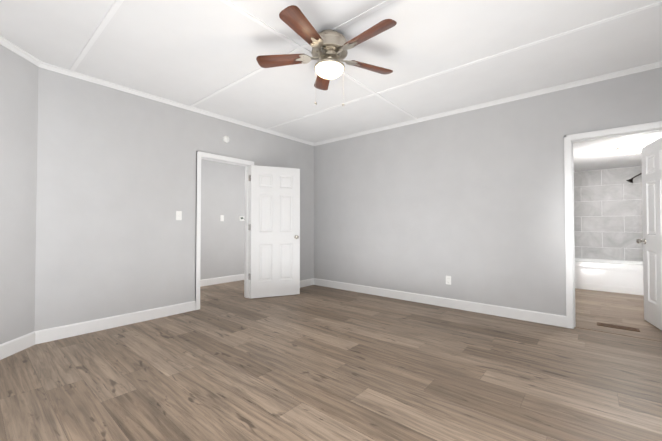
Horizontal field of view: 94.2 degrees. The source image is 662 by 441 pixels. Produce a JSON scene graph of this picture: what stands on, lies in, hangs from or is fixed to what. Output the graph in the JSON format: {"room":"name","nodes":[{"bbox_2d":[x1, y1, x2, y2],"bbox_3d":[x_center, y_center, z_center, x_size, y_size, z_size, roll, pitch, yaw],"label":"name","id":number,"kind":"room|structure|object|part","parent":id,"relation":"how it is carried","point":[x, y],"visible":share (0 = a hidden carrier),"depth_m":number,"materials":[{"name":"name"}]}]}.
{"room":"empty bedroom","nodes":[
{"label":"empty bedroom","id":0,"kind":"room"},
{"bbox_2d":[0,44,38,343],"bbox_3d":[-2.759,-0.178,2.144,0.205,2.600,1.542,0,-1,-5],"label":"wall","id":1,"kind":"structure","parent":0,"point":[18,125],"depth_m":2.65,"materials":[{"name":"grey paint"}]},
{"bbox_2d":[0,36,661,145],"bbox_3d":[-0.029,-1.453,2.399,4.700,0.042,4.700,-1,-1,40],"label":"trim","id":2,"kind":"structure","parent":1,"relation":"attached to","point":[7,44],"depth_m":3.48,"materials":[{"name":"white wood"}]},
{"bbox_2d":[34,67,313,330],"bbox_3d":[-1.521,-0.142,4.347,0.120,2.600,3.850,-1,-1,40],"label":"wall","id":3,"kind":"structure","parent":0,"point":[116,179],"depth_m":3.35,"materials":[{"name":"grey paint"}]},
{"bbox_2d":[176,211,181,219],"bbox_3d":[-1.881,-0.061,3.811,0.018,0.114,0.070,-1,-1,40],"label":"light switch","id":4,"kind":"object","parent":3,"relation":"attached to","point":[178,215],"visible":1,"depth_m":3.81,"materials":[{"name":"plastic"}]},
{"bbox_2d":[195,151,253,309],"bbox_3d":[-1.510,0.132,4.356,0.164,2.052,0.886,-1,-1,40],"label":"door frame","id":5,"kind":"structure","parent":3,"relation":"attached to","point":[246,164],"depth_m":4.28,"materials":[{"name":"white wood"}]},
{"bbox_2d":[223,136,229,142],"bbox_3d":[-1.464,-1.143,4.314,0.031,0.094,0.094,-1,-1,40],"label":"smoke detector","id":6,"kind":"object","parent":3,"relation":"attached to","point":[226,139],"visible":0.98,"depth_m":4.30,"materials":[{"name":"plastic"}]},
{"bbox_2d":[248,165,299,298],"bbox_3d":[-0.860,0.167,4.716,0.788,1.978,0.179,0,-1,-23],"label":"door","id":7,"kind":"structure","parent":3,"relation":"in","point":[275,237],"depth_m":4.70,"materials":[{"name":"white wood"}]},
{"bbox_3d":[-1.211,0.098,4.577,0.032,1.570,0.040,0,-1,-23],"label":"left door hinge","id":8,"kind":"part","parent":7,"relation":"part of","materials":[{"name":"silver metal"}]},
{"bbox_2d":[200,159,244,279],"bbox_3d":[-2.250,-0.120,5.686,0.120,2.600,4.340,-1,-1,40],"label":"wall","id":9,"kind":"structure","parent":0,"point":[222,193],"depth_m":5.82,"materials":[{"name":"grey paint"}]},
{"bbox_2d":[0,280,661,440],"bbox_3d":[0.529,1.204,4.121,6.360,0.100,8.360,-1,-1,40],"label":"floor","id":10,"kind":"structure","parent":0,"point":[228,361],"depth_m":2.23,"materials":[{"name":"brown wood"}]},
{"bbox_2d":[575,258,643,294],"bbox_3d":[4.642,0.941,5.462,1.526,0.470,0.750,-1,-1,40],"label":"bathtub","id":11,"kind":"object","parent":10,"relation":"on","point":[618,276],"visible":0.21,"depth_m":5.07,"materials":[{"name":"ceramic"}]},
{"bbox_2d":[597,322,639,331],"bbox_3d":[3.067,1.138,3.293,0.335,0.005,0.125,-1,-1,40],"label":"floor vent","id":12,"kind":"object","parent":10,"relation":"in","point":[618,327],"visible":1,"depth_m":3.28,"materials":[{"name":"brown metal"}]},
{"bbox_2d":[576,326,661,341],"bbox_3d":[2.918,1.135,3.045,0.800,0.004,0.040,-1,-1,40],"label":"threshold","id":13,"kind":"object","parent":10,"relation":"on","point":[619,334],"visible":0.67,"depth_m":3.06,"materials":[{"name":"brown wood"}]},
{"bbox_2d":[0,0,661,142],"bbox_3d":[-0.314,-1.512,3.163,6.360,0.100,5.740,-1,-1,40],"label":"ceiling","id":14,"kind":"structure","parent":0,"point":[188,52],"depth_m":2.65,"materials":[{"name":"white paint"}]},
{"bbox_2d":[256,5,396,105],"bbox_3d":[0.005,-1.190,2.414,1.133,0.568,1.156,-1,-1,40],"label":"ceiling fan","id":15,"kind":"object","parent":14,"relation":"hanging from","point":[330,48],"visible":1,"depth_m":2.35,"materials":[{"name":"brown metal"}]},
{"bbox_3d":[-0.400,-1.306,2.510,0.415,0.006,0.140,0,-13,9],"label":"blade","id":16,"kind":"part","parent":15,"relation":"part of","materials":[{"name":"brown wood"}]},
{"bbox_3d":[-0.191,-1.313,2.098,0.140,0.006,0.415,-14,-7,26],"label":"blade","id":17,"kind":"part","parent":15,"relation":"part of","materials":[{"name":"brown wood"}]},
{"label":"blade","id":18,"kind":"part","parent":15,"relation":"part of","materials":[{"name":"brown wood"}]},
{"bbox_3d":[-0.012,-1.174,2.445,0.226,0.068,0.226,-1,-1,40],"label":"globe","id":19,"kind":"part","parent":15,"relation":"part of","materials":[{"name":"white glass"}]},
{"bbox_3d":[0.265,-1.312,2.169,0.415,0.006,0.140,-1,11,45],"label":"blade","id":20,"kind":"part","parent":15,"relation":"part of","materials":[{"name":"brown wood"}]},
{"bbox_3d":[0.338,-1.304,2.625,0.415,0.006,0.140,0,11,-27],"label":"blade","id":21,"kind":"part","parent":15,"relation":"part of","materials":[{"name":"brown wood"}]},
{"bbox_2d":[69,0,661,129],"bbox_3d":[-0.029,-1.470,2.399,4.700,0.008,4.700,-1,-1,40],"label":"ceiling trim","id":22,"kind":"structure","parent":14,"relation":"attached to","point":[116,5],"depth_m":2.55,"materials":[{"name":"white wood"}]},
{"bbox_2d":[314,67,661,315],"bbox_3d":[1.478,-0.144,4.259,4.581,2.600,0.120,-1,-1,40],"label":"wall","id":23,"kind":"structure","parent":0,"point":[471,203],"depth_m":3.94,"materials":[{"name":"grey paint"}]},
{"bbox_2d":[0,274,565,359],"bbox_3d":[-0.314,1.078,3.121,6.120,0.120,5.500,-1,-1,40],"label":"baseboard","id":24,"kind":"structure","parent":23,"relation":"attached to","point":[14,346],"depth_m":3.59,"materials":[{"name":"white wood"}]},
{"bbox_2d":[446,276,450,284],"bbox_3d":[1.561,0.794,4.092,0.070,0.114,0.007,-1,-1,40],"label":"outlet","id":25,"kind":"object","parent":23,"relation":"attached to","point":[448,279],"visible":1,"depth_m":4.09,"materials":[{"name":"plastic"}]},
{"bbox_2d":[564,121,661,328],"bbox_3d":[2.909,0.111,3.050,0.926,2.052,0.164,-1,-1,40],"label":"door frame","id":26,"kind":"structure","parent":23,"relation":"attached to","point":[571,139],"depth_m":3.26,"materials":[{"name":"white wood"}]},
{"bbox_2d":[636,137,661,329],"bbox_3d":[3.431,0.142,3.202,0.179,1.978,0.797,-1,-1,29],"label":"door","id":27,"kind":"structure","parent":23,"relation":"in","point":[651,157],"depth_m":3.34,"materials":[{"name":"white wood"}]},
{"bbox_3d":[3.599,0.236,3.510,0.179,0.062,0.094,-1,-1,29],"label":"knob","id":28,"kind":"part","parent":27,"relation":"part of","materials":[{"name":"silver metal"}]},
{"bbox_2d":[575,166,640,171],"bbox_3d":[4.931,-0.118,5.822,1.550,2.600,0.120,-1,-1,40],"label":"wall","id":29,"kind":"structure","parent":0,"point":[609,168],"depth_m":5.62,"materials":[{"name":"grey paint"}]},
{"bbox_2d":[574,166,642,260],"bbox_3d":[4.889,-0.075,5.772,1.550,1.716,0.010,-1,-1,40],"label":"wall tile","id":30,"kind":"structure","parent":29,"relation":"attached to","point":[608,223],"depth_m":5.61,"materials":[{"name":"grey tile"}]},
{"bbox_2d":[573,131,661,171],"bbox_3d":[3.830,-1.010,4.529,1.550,0.080,3.300,-1,-1,40],"label":"ceiling","id":31,"kind":"structure","parent":0,"point":[597,154],"depth_m":4.46,"materials":[{"name":"white paint"}]},
{"bbox_2d":[616,144,646,153],"bbox_3d":[3.991,-0.932,4.091,0.300,0.089,0.300,-1,-1,40],"label":"bathroom ceiling light","id":32,"kind":"object","parent":31,"relation":"attached to","point":[631,149],"visible":0.88,"depth_m":4.02,"materials":[{"name":"white glass"}]},
{"bbox_3d":[3.991,-0.920,4.090,0.276,0.065,0.276,-1,-1,40],"label":"globe","id":33,"kind":"part","parent":32,"relation":"part of","materials":[{"name":"white glass"}]},
{"bbox_3d":[5.227,-0.088,4.978,0.010,1.716,0.770,-1,-1,40],"label":"wall tile","id":34,"kind":"structure","parent":0,"visible":0},
{"bbox_2d":[626,173,641,182],"bbox_3d":[5.100,-0.731,5.088,0.318,0.214,0.100,-1,-1,40],"label":"shower head","id":35,"kind":"object","parent":34,"relation":"attached to","point":[630,180],"visible":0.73,"depth_m":5.13}
]}

